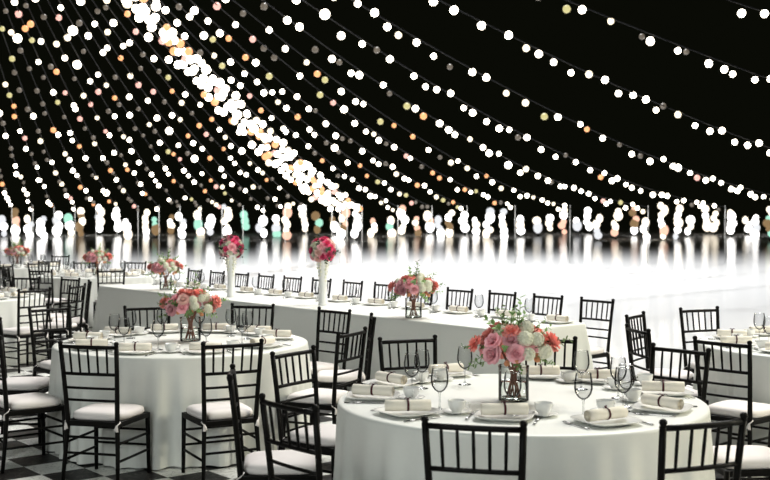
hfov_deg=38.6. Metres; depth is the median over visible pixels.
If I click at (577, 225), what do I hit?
lantern post
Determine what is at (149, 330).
square plate
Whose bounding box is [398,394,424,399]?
saucer
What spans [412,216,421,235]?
string lights
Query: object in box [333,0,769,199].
string
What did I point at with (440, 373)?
teacup
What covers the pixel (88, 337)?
teacup
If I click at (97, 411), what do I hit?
seat cushion
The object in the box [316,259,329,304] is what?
vase
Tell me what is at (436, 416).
table knife
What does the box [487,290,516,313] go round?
spindle chair
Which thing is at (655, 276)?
ground
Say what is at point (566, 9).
string
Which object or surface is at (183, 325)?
teacup
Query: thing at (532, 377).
square plate
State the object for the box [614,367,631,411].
wine glass
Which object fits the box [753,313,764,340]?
wine glass
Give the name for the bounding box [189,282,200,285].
roll
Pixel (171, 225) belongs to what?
lantern post
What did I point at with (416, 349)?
bowl
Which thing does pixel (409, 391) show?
teacup
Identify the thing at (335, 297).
rolled napkin
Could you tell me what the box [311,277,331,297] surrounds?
spindle chair
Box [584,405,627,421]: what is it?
roll
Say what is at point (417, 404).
napkin
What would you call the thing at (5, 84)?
string
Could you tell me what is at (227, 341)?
teacup
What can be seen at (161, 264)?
bouquet
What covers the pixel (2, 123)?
string
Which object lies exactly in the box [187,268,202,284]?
spindle chair
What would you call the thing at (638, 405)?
square plate
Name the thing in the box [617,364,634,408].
wine glass
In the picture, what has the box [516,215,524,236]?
lantern post
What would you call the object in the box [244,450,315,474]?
seat cushion
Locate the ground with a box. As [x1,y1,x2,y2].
[0,220,769,388]
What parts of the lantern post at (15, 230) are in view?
glowing globe, glowing globe, glowing globe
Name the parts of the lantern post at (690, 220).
glowing globe, glowing globe, glowing globe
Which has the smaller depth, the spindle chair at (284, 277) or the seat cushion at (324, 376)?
the seat cushion at (324, 376)
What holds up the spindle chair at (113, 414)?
on the floor
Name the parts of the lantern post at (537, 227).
glowing globe, glowing globe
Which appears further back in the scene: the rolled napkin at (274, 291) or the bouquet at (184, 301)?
the rolled napkin at (274, 291)
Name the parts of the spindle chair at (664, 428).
post, rail, rail, post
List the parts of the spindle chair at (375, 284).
post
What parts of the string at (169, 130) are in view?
globe bulb, globe bulb, globe bulb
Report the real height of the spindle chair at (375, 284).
0.918 m
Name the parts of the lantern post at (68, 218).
glowing globe, glowing globe, glowing globe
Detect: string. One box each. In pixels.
[0,25,75,262]
[0,65,54,260]
[0,110,33,260]
[0,169,12,262]
[2,0,95,206]
[11,0,116,206]
[23,0,138,210]
[33,0,158,210]
[47,0,179,206]
[58,0,201,210]
[70,0,221,208]
[77,0,242,206]
[92,0,264,211]
[103,0,305,206]
[103,3,284,207]
[122,0,332,211]
[122,0,340,211]
[135,0,346,209]
[139,2,350,207]
[140,0,362,211]
[153,0,397,211]
[174,0,431,208]
[190,0,466,209]
[211,0,514,208]
[222,0,569,210]
[260,0,647,213]
[292,0,724,262]
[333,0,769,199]
[429,0,769,155]
[537,0,769,82]
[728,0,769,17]
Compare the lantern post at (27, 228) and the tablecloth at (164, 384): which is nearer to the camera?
the tablecloth at (164, 384)
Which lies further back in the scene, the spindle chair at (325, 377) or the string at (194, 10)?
the string at (194, 10)
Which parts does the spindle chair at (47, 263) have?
rail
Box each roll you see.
[1,286,15,291]
[11,290,23,295]
[64,269,74,272]
[65,272,78,275]
[73,330,102,338]
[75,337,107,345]
[85,268,95,271]
[96,273,110,275]
[104,325,130,333]
[109,268,120,270]
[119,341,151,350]
[125,271,136,274]
[151,323,177,330]
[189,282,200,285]
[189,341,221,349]
[203,322,229,329]
[214,284,225,288]
[240,286,252,290]
[244,324,271,331]
[250,335,274,343]
[262,328,291,336]
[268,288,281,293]
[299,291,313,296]
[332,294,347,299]
[351,383,394,395]
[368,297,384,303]
[375,371,407,384]
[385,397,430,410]
[407,301,424,307]
[427,362,463,373]
[449,305,467,311]
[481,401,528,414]
[495,309,515,316]
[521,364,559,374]
[546,314,568,321]
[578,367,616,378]
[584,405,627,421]
[641,393,683,409]
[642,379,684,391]
[717,328,746,335]
[720,334,752,343]
[749,325,769,332]
[765,342,769,349]
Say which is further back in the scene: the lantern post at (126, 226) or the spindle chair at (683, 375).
the lantern post at (126, 226)
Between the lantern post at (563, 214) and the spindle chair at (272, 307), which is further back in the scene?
the lantern post at (563, 214)
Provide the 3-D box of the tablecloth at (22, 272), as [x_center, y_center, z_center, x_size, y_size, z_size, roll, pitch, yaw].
[-6.952,0.865,20.829,1.971,0.738,2.015,-1,2,-42]
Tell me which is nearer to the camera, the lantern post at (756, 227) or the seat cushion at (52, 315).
the seat cushion at (52, 315)
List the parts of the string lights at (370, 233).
glowing globe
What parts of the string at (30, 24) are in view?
globe bulb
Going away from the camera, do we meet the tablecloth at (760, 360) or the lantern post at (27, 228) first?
the tablecloth at (760, 360)
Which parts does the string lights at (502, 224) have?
glowing globe, glowing globe, glowing globe, glowing globe, glowing globe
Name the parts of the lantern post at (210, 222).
glowing globe, glowing globe, glowing globe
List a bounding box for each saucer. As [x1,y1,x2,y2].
[160,349,180,352]
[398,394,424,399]
[412,378,433,383]
[428,376,452,380]
[442,408,471,414]
[529,410,558,416]
[556,378,580,382]
[602,385,628,389]
[619,396,640,402]
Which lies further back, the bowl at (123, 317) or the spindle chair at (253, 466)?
the bowl at (123, 317)
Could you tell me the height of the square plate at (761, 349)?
0.022 m
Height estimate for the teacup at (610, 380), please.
0.060 m
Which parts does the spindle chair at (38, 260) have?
rail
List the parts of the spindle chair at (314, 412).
post, rail, rail, rail, post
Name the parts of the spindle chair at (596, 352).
post, rail, rail, rail, rail, seat frame, post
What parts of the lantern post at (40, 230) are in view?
glowing globe, glowing globe, glowing globe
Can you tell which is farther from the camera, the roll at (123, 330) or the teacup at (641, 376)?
the roll at (123, 330)
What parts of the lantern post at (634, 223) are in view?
glowing globe, glowing globe, glowing globe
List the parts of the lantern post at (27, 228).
glowing globe, glowing globe, glowing globe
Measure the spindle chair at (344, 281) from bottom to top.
0.918 m
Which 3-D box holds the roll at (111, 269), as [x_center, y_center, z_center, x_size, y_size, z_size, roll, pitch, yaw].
[-4.505,0.498,18.424,0.220,0.067,0.060,0,1,16]
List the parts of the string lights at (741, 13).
globe bulb, globe bulb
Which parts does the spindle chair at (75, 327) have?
leg, seat frame, post, rail, post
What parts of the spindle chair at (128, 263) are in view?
rail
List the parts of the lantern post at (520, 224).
glowing globe, glowing globe, glowing globe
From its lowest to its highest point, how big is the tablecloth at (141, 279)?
0.738 m
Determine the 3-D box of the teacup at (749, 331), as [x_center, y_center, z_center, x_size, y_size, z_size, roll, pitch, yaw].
[2.853,0.728,8.605,0.088,0.060,0.098,0,1,11]
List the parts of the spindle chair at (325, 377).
seat frame, post, post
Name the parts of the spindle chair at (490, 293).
post, rail, post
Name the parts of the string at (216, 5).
globe bulb, globe bulb, globe bulb, globe bulb, globe bulb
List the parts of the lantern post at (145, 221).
glowing globe, glowing globe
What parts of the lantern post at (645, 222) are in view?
glowing globe, glowing globe, glowing globe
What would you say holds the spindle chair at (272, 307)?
on the floor
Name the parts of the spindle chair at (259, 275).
post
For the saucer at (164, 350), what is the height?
0.016 m
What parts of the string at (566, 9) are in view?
globe bulb, globe bulb, globe bulb, globe bulb, globe bulb, globe bulb, globe bulb, globe bulb, globe bulb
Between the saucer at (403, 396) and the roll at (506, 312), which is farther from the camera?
the roll at (506, 312)
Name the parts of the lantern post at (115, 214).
glowing globe, glowing globe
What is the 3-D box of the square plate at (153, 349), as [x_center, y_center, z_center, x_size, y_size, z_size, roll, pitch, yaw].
[-1.728,0.772,7.617,0.277,0.022,0.277,0,1,16]
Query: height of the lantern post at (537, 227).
1.735 m
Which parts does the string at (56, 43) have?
globe bulb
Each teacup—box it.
[3,292,10,296]
[86,335,97,338]
[99,330,109,336]
[134,326,144,333]
[164,343,179,350]
[179,324,187,331]
[223,325,235,331]
[226,340,239,343]
[253,328,264,334]
[284,291,291,295]
[350,298,359,302]
[389,301,397,306]
[403,386,419,398]
[413,370,428,381]
[430,305,439,310]
[433,368,447,379]
[448,399,470,412]
[474,309,484,314]
[523,314,534,319]
[534,401,552,414]
[561,370,575,381]
[596,399,615,408]
[603,377,622,388]
[624,388,641,400]
[636,373,652,383]
[744,329,754,335]
[756,339,768,347]
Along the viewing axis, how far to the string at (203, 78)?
30.01 m
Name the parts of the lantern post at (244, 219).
glowing globe, glowing globe, glowing globe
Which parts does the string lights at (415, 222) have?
glowing globe, glowing globe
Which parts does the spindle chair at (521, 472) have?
post, rail, rail, post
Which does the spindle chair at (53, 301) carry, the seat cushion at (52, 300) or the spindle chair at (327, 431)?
the seat cushion at (52, 300)
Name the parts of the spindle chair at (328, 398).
leg, seat frame, post, rail, rail, rail, rail, post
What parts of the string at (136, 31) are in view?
globe bulb, globe bulb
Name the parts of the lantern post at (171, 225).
glowing globe, glowing globe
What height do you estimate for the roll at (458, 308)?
0.067 m
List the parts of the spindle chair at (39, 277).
post, rail, post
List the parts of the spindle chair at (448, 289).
post, rail, post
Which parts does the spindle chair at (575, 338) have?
rail, rail, post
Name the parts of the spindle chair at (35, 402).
post, seat frame, leg, leg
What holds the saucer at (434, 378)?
on the tablecloth at (369, 445)
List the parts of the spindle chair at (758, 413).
post, rail, rail, rail, rail, seat frame, post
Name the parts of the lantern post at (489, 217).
glowing globe, glowing globe, glowing globe, glowing globe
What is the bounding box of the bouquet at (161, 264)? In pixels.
[145,248,186,288]
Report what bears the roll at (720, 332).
on the square plate
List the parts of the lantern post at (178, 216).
glowing globe, glowing globe, glowing globe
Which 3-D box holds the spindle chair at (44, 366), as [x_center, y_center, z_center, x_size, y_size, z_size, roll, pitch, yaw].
[-2.769,1.036,9.470,0.481,0.918,0.420,1,2,43]
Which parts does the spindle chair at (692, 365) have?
post, rail, rail, post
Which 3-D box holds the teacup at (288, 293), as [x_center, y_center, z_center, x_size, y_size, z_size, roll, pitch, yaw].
[-1.131,0.635,12.867,0.098,0.060,0.088,0,1,-6]
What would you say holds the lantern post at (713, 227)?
on the ground
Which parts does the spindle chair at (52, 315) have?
post, rail, post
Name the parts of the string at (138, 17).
globe bulb, globe bulb, globe bulb, globe bulb, globe bulb, globe bulb, globe bulb, globe bulb, globe bulb, globe bulb, globe bulb, globe bulb, globe bulb, globe bulb, globe bulb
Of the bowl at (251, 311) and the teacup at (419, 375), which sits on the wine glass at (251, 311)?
the bowl at (251, 311)
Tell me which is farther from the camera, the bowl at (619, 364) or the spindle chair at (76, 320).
the spindle chair at (76, 320)
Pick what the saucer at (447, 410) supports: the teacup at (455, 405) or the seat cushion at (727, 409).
the teacup at (455, 405)
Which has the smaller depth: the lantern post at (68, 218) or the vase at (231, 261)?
the vase at (231, 261)
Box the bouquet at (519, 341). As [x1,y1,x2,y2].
[461,295,572,397]
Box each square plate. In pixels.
[7,295,30,297]
[61,275,80,277]
[67,337,108,341]
[109,332,138,336]
[112,348,157,354]
[146,328,179,333]
[184,348,226,354]
[201,328,226,332]
[208,287,226,289]
[235,290,254,292]
[238,331,256,335]
[243,342,284,348]
[258,335,295,339]
[262,293,284,295]
[292,296,317,298]
[327,299,351,301]
[346,391,399,400]
[361,302,389,305]
[362,379,419,388]
[374,407,441,418]
[400,306,430,309]
[423,370,471,377]
[443,310,473,313]
[473,409,534,421]
[488,314,522,318]
[517,371,560,379]
[539,319,575,323]
[570,414,642,427]
[574,375,625,383]
[631,401,692,413]
[634,387,693,396]
[754,333,769,335]
[758,348,769,352]
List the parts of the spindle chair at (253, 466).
rail, post, post, seat frame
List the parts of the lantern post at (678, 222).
glowing globe, glowing globe, glowing globe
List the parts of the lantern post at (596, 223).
glowing globe, glowing globe, glowing globe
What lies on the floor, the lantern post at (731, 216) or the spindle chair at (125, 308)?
the spindle chair at (125, 308)
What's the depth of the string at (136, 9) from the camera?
29.59 m
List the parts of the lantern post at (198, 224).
glowing globe, glowing globe, glowing globe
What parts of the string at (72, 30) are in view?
globe bulb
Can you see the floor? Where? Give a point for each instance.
(29, 463)
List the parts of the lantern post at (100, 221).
glowing globe, glowing globe, glowing globe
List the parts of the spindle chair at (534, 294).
post, rail, post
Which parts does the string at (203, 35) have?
globe bulb, globe bulb, globe bulb, globe bulb, globe bulb, globe bulb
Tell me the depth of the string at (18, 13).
28.97 m
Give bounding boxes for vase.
[225,255,236,296]
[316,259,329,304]
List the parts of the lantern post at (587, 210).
glowing globe, glowing globe, glowing globe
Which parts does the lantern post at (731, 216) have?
glowing globe, glowing globe, glowing globe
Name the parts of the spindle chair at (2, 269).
post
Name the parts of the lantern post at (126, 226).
glowing globe, glowing globe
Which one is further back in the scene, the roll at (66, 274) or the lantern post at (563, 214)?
the lantern post at (563, 214)
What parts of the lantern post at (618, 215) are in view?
glowing globe, glowing globe, glowing globe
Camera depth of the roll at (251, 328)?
8.80 m
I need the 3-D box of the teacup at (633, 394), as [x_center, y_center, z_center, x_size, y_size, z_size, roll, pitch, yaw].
[1.272,0.792,5.639,0.088,0.060,0.098,0,1,5]
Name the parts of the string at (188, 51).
globe bulb, globe bulb, globe bulb, globe bulb, globe bulb, globe bulb, globe bulb, globe bulb, globe bulb, globe bulb, globe bulb, globe bulb, globe bulb, globe bulb, globe bulb, globe bulb, globe bulb, globe bulb, globe bulb, globe bulb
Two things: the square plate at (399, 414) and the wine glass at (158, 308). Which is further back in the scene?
the wine glass at (158, 308)
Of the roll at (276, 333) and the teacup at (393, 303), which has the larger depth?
the teacup at (393, 303)
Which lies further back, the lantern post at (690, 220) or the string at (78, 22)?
the lantern post at (690, 220)
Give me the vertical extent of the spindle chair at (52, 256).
0.918 m
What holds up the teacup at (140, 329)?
on the saucer
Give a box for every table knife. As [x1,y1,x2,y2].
[344,402,384,402]
[403,416,440,421]
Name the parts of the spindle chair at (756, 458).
leg, seat frame, post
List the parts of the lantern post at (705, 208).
glowing globe, glowing globe, glowing globe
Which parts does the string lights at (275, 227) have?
glowing globe, glowing globe, glowing globe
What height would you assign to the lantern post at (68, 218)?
2.120 m
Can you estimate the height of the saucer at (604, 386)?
0.016 m
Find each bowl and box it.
[109,314,119,330]
[118,317,129,334]
[125,310,136,326]
[152,319,163,336]
[225,309,235,324]
[236,315,247,331]
[242,311,252,327]
[414,349,429,372]
[431,366,448,391]
[457,346,472,368]
[573,350,589,372]
[574,372,592,399]
[610,357,626,381]
[614,367,631,392]
[617,364,634,389]
[753,313,764,329]
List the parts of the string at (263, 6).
globe bulb, globe bulb, globe bulb, globe bulb, globe bulb, globe bulb, globe bulb, globe bulb, globe bulb, globe bulb, globe bulb, globe bulb, globe bulb, globe bulb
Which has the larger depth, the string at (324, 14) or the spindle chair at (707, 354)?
the string at (324, 14)
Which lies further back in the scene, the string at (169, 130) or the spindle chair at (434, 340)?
the string at (169, 130)
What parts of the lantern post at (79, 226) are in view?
glowing globe, glowing globe, glowing globe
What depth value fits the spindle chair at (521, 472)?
4.26 m
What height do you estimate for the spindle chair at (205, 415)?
0.918 m
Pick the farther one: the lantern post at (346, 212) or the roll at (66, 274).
the lantern post at (346, 212)
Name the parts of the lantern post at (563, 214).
glowing globe, glowing globe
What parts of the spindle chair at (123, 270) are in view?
leg, post, rail, rail, post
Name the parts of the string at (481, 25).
globe bulb, globe bulb, globe bulb, globe bulb, globe bulb, globe bulb, globe bulb, globe bulb, globe bulb, globe bulb, globe bulb, globe bulb, globe bulb, globe bulb, globe bulb, globe bulb, globe bulb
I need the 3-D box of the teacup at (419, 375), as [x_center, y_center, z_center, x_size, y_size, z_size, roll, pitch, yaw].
[0.208,0.779,6.259,0.088,0.060,0.098,0,1,-20]
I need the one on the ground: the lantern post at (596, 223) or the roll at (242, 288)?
the lantern post at (596, 223)
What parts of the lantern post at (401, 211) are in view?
glowing globe, glowing globe, glowing globe, glowing globe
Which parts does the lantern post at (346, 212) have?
glowing globe, glowing globe, glowing globe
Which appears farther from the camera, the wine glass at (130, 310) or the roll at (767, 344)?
the wine glass at (130, 310)
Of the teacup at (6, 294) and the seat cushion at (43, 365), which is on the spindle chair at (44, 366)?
the seat cushion at (43, 365)
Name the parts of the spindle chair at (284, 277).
post, rail, post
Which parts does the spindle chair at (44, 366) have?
post, seat frame, rail, rail, rail, rail, post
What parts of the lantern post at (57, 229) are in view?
glowing globe, glowing globe, glowing globe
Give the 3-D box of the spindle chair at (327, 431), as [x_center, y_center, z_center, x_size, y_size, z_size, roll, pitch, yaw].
[-0.364,1.103,6.423,0.481,0.918,0.420,1,2,34]
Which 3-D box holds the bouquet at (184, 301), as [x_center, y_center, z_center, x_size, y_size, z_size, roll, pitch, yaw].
[-1.482,0.488,8.375,0.483,0.526,0.464,-1,2,-44]
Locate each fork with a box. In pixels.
[562,421,590,428]
[633,412,675,416]
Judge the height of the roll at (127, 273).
0.067 m
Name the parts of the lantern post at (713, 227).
glowing globe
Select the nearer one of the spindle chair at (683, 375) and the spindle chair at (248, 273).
the spindle chair at (683, 375)
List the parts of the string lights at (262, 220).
glowing globe, glowing globe, glowing globe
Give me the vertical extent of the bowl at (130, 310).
0.125 m
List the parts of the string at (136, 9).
globe bulb, globe bulb, globe bulb, globe bulb, globe bulb, globe bulb, globe bulb, globe bulb, globe bulb, globe bulb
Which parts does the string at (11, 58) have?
globe bulb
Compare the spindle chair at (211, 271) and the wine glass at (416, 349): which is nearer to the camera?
the wine glass at (416, 349)
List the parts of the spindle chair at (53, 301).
post, seat frame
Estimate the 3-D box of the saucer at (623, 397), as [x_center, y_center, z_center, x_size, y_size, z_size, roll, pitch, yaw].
[1.271,0.819,5.635,0.144,0.016,0.144,0,1,0]
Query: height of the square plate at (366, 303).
0.022 m
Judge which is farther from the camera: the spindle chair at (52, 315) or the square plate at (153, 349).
the spindle chair at (52, 315)
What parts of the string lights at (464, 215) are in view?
glowing globe, glowing globe, glowing globe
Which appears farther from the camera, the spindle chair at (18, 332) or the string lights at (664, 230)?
the string lights at (664, 230)
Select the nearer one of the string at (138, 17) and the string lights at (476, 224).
the string at (138, 17)
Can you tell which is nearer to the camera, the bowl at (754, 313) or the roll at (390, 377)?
the roll at (390, 377)
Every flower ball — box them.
[216,232,246,259]
[309,233,340,263]
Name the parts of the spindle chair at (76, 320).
post, post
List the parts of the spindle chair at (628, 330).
post, rail, rail, rail, post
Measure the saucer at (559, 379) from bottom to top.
0.016 m
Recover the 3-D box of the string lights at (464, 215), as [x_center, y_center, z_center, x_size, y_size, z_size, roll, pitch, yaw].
[7.325,-1.547,102.028,0.990,2.243,0.777,0,1,0]
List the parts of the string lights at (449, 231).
glowing globe, glowing globe, glowing globe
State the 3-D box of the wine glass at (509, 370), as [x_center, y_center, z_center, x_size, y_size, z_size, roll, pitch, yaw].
[0.605,0.730,5.213,0.087,0.213,0.087,0,1,0]
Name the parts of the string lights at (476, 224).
glowing globe, glowing globe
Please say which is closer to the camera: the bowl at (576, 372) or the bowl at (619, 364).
the bowl at (576, 372)
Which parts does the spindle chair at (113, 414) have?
post, rail, rail, rail, rail, leg, seat frame, post, leg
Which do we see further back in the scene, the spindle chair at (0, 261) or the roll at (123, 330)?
the spindle chair at (0, 261)
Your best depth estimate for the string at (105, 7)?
29.85 m
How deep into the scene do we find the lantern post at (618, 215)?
85.27 m
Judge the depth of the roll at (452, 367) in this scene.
6.53 m
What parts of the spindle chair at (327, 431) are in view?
post, rail, rail, rail, rail, seat frame, post, leg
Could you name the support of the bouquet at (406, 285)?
in the glass jar at (406, 306)
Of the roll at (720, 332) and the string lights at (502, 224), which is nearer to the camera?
the roll at (720, 332)
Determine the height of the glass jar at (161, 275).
0.181 m
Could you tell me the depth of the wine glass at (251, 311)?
8.51 m
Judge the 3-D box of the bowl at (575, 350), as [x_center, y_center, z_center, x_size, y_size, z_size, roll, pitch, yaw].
[1.075,0.668,6.019,0.087,0.125,0.087,0,1,0]
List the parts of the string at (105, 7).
globe bulb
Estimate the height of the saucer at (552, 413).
0.016 m
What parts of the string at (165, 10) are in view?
globe bulb, globe bulb, globe bulb, globe bulb, globe bulb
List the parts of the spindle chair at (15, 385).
post, seat frame, leg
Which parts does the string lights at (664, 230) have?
glowing globe, glowing globe, glowing globe, glowing globe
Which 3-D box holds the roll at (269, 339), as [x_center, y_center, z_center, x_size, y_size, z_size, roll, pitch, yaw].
[-0.888,0.726,7.981,0.060,0.067,0.220,1,2,35]
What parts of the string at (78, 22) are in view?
globe bulb, globe bulb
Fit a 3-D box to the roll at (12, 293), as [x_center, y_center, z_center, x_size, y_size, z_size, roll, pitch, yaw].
[-4.291,0.620,12.841,0.060,0.067,0.220,0,1,8]
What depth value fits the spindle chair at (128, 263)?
19.22 m
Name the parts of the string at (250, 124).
globe bulb, globe bulb, globe bulb, globe bulb, globe bulb, globe bulb, globe bulb, globe bulb, globe bulb, globe bulb, globe bulb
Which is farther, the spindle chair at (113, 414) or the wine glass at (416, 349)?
the spindle chair at (113, 414)
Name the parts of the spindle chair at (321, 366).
post, rail, rail, rail, rail, post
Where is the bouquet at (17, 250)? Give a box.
[2,239,31,263]
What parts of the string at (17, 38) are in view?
globe bulb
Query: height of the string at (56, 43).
9.310 m
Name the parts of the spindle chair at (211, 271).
post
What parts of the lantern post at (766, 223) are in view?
glowing globe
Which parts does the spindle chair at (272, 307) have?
post, rail, post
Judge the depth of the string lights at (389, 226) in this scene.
95.91 m
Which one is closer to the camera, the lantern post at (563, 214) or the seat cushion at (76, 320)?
the seat cushion at (76, 320)
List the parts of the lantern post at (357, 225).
glowing globe, glowing globe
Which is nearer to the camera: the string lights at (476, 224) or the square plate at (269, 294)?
the square plate at (269, 294)
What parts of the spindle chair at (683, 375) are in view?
post, rail, post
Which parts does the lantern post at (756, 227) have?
glowing globe, glowing globe, glowing globe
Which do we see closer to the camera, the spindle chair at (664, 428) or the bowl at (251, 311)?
the spindle chair at (664, 428)
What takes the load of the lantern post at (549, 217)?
on the ground
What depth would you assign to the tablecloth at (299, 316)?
10.80 m
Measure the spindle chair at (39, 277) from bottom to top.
0.918 m
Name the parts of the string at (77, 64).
globe bulb, globe bulb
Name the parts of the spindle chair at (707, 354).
post, rail, rail, post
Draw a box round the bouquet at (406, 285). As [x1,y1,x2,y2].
[388,260,442,315]
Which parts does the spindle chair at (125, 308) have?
post, rail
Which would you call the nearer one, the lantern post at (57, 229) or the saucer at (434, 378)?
the saucer at (434, 378)
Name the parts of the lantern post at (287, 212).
glowing globe, glowing globe, glowing globe, glowing globe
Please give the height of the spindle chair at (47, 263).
0.918 m
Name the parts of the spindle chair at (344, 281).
post, rail, post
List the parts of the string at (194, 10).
globe bulb, globe bulb, globe bulb, globe bulb, globe bulb, globe bulb, globe bulb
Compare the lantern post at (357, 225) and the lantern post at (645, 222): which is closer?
the lantern post at (357, 225)
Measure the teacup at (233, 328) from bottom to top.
0.060 m
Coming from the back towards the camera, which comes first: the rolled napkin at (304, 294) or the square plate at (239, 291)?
the square plate at (239, 291)
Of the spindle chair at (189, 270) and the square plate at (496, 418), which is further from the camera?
the spindle chair at (189, 270)
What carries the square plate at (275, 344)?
on the tablecloth at (164, 384)
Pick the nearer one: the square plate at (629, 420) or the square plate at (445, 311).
the square plate at (629, 420)
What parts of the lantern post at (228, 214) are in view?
glowing globe, glowing globe, glowing globe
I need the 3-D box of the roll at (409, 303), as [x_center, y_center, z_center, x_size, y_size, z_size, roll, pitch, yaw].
[0.312,0.655,11.235,0.060,0.067,0.220,-1,2,-40]
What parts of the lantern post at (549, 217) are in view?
glowing globe, glowing globe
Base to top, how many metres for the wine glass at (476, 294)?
0.213 m
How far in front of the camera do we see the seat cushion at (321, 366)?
9.14 m
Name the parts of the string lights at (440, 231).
glowing globe, glowing globe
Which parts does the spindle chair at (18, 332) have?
post, seat frame, leg, rail, rail, rail, rail, post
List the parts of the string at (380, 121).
globe bulb, globe bulb, globe bulb, globe bulb, globe bulb, globe bulb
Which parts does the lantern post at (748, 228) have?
glowing globe, glowing globe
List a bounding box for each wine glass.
[109,314,119,342]
[118,317,129,342]
[125,310,136,338]
[152,319,163,349]
[156,308,167,335]
[200,319,211,338]
[225,309,235,334]
[236,315,247,343]
[242,311,252,338]
[404,353,419,377]
[414,349,429,388]
[431,366,448,409]
[457,346,472,384]
[474,294,483,317]
[503,370,521,401]
[573,350,589,389]
[574,372,592,412]
[610,357,626,399]
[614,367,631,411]
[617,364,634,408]
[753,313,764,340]
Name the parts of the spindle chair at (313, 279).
post, post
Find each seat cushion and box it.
[0,377,49,390]
[0,392,60,409]
[3,327,41,334]
[38,322,76,328]
[39,360,50,369]
[45,298,66,302]
[48,313,65,319]
[52,317,84,323]
[73,403,143,420]
[186,401,252,419]
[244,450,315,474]
[288,388,348,404]
[290,424,335,446]
[310,361,338,373]
[317,370,364,382]
[590,346,603,354]
[639,368,692,381]
[685,387,697,395]
[708,400,769,418]
[713,445,769,469]
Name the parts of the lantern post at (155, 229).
glowing globe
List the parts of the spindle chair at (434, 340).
post, rail, rail, post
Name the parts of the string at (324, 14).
globe bulb, globe bulb, globe bulb, globe bulb, globe bulb, globe bulb, globe bulb, globe bulb, globe bulb, globe bulb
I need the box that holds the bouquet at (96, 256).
[82,241,115,273]
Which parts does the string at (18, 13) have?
globe bulb, globe bulb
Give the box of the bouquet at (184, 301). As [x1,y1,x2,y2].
[156,270,228,338]
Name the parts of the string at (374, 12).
globe bulb, globe bulb, globe bulb, globe bulb, globe bulb, globe bulb, globe bulb, globe bulb, globe bulb, globe bulb, globe bulb, globe bulb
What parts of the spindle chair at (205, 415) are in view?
leg, post, seat frame, rail, rail, rail, rail, post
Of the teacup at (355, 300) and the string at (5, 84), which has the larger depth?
the string at (5, 84)
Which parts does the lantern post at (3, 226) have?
glowing globe, glowing globe, glowing globe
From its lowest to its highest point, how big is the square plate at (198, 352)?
0.022 m
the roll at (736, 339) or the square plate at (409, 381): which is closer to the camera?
the square plate at (409, 381)
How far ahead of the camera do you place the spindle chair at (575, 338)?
7.18 m
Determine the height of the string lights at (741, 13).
9.310 m
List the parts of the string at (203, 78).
globe bulb, globe bulb, globe bulb, globe bulb, globe bulb, globe bulb, globe bulb, globe bulb, globe bulb, globe bulb, globe bulb, globe bulb, globe bulb, globe bulb, globe bulb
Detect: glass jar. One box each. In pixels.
[159,275,171,289]
[180,316,200,341]
[405,298,421,317]
[498,363,528,402]
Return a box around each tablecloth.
[0,293,48,365]
[1,264,68,290]
[35,272,157,326]
[45,329,311,469]
[92,283,593,389]
[333,374,714,479]
[693,336,769,446]
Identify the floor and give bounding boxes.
[0,327,767,479]
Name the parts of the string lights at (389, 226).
glowing globe, glowing globe, glowing globe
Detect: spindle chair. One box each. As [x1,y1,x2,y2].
[0,261,1,290]
[0,267,10,286]
[0,317,49,443]
[0,335,67,473]
[2,264,14,286]
[3,287,51,372]
[11,276,40,292]
[27,262,48,284]
[28,269,66,312]
[28,304,71,376]
[29,260,60,290]
[34,283,85,359]
[48,277,80,335]
[51,255,69,265]
[51,279,91,345]
[58,340,150,479]
[73,261,94,271]
[93,269,124,320]
[123,305,169,329]
[124,261,146,272]
[181,338,263,479]
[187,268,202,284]
[209,270,224,286]
[226,364,315,479]
[230,303,274,329]
[235,272,249,286]
[257,273,274,289]
[259,393,322,479]
[270,345,335,479]
[282,275,302,295]
[282,326,366,449]
[310,306,351,411]
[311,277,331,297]
[317,312,375,415]
[342,279,362,300]
[373,281,395,300]
[378,334,436,371]
[409,292,432,306]
[421,416,527,479]
[446,287,473,309]
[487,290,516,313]
[514,336,577,371]
[532,293,563,315]
[579,296,614,368]
[625,311,693,385]
[625,323,708,404]
[650,342,710,402]
[657,412,747,479]
[679,306,719,386]
[693,336,769,477]
[713,420,769,479]
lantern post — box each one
[0,215,7,236]
[11,208,19,235]
[24,215,33,237]
[36,216,47,238]
[52,211,62,236]
[64,213,74,234]
[75,207,85,235]
[95,205,104,234]
[112,207,121,234]
[122,219,131,238]
[142,209,149,234]
[151,217,159,237]
[167,214,174,233]
[175,212,185,239]
[193,210,204,234]
[205,214,214,239]
[221,204,231,234]
[240,210,249,234]
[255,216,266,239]
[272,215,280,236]
[282,203,291,240]
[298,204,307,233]
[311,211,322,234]
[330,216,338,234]
[337,207,349,238]
[351,204,361,240]
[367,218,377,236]
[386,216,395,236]
[397,205,408,235]
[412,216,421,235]
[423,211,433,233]
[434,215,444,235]
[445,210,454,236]
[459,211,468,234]
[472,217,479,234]
[483,207,494,237]
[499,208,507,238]
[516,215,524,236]
[533,217,541,235]
[545,214,553,233]
[558,207,566,234]
[573,217,581,230]
[584,207,592,230]
[592,214,602,240]
[611,208,622,238]
[629,205,638,235]
[640,218,649,239]
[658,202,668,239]
[673,205,682,238]
[685,216,694,236]
[701,205,710,233]
[709,211,718,234]
[727,209,736,236]
[742,216,751,234]
[750,215,759,236]
[763,206,769,240]
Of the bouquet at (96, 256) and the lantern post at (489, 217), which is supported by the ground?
the lantern post at (489, 217)

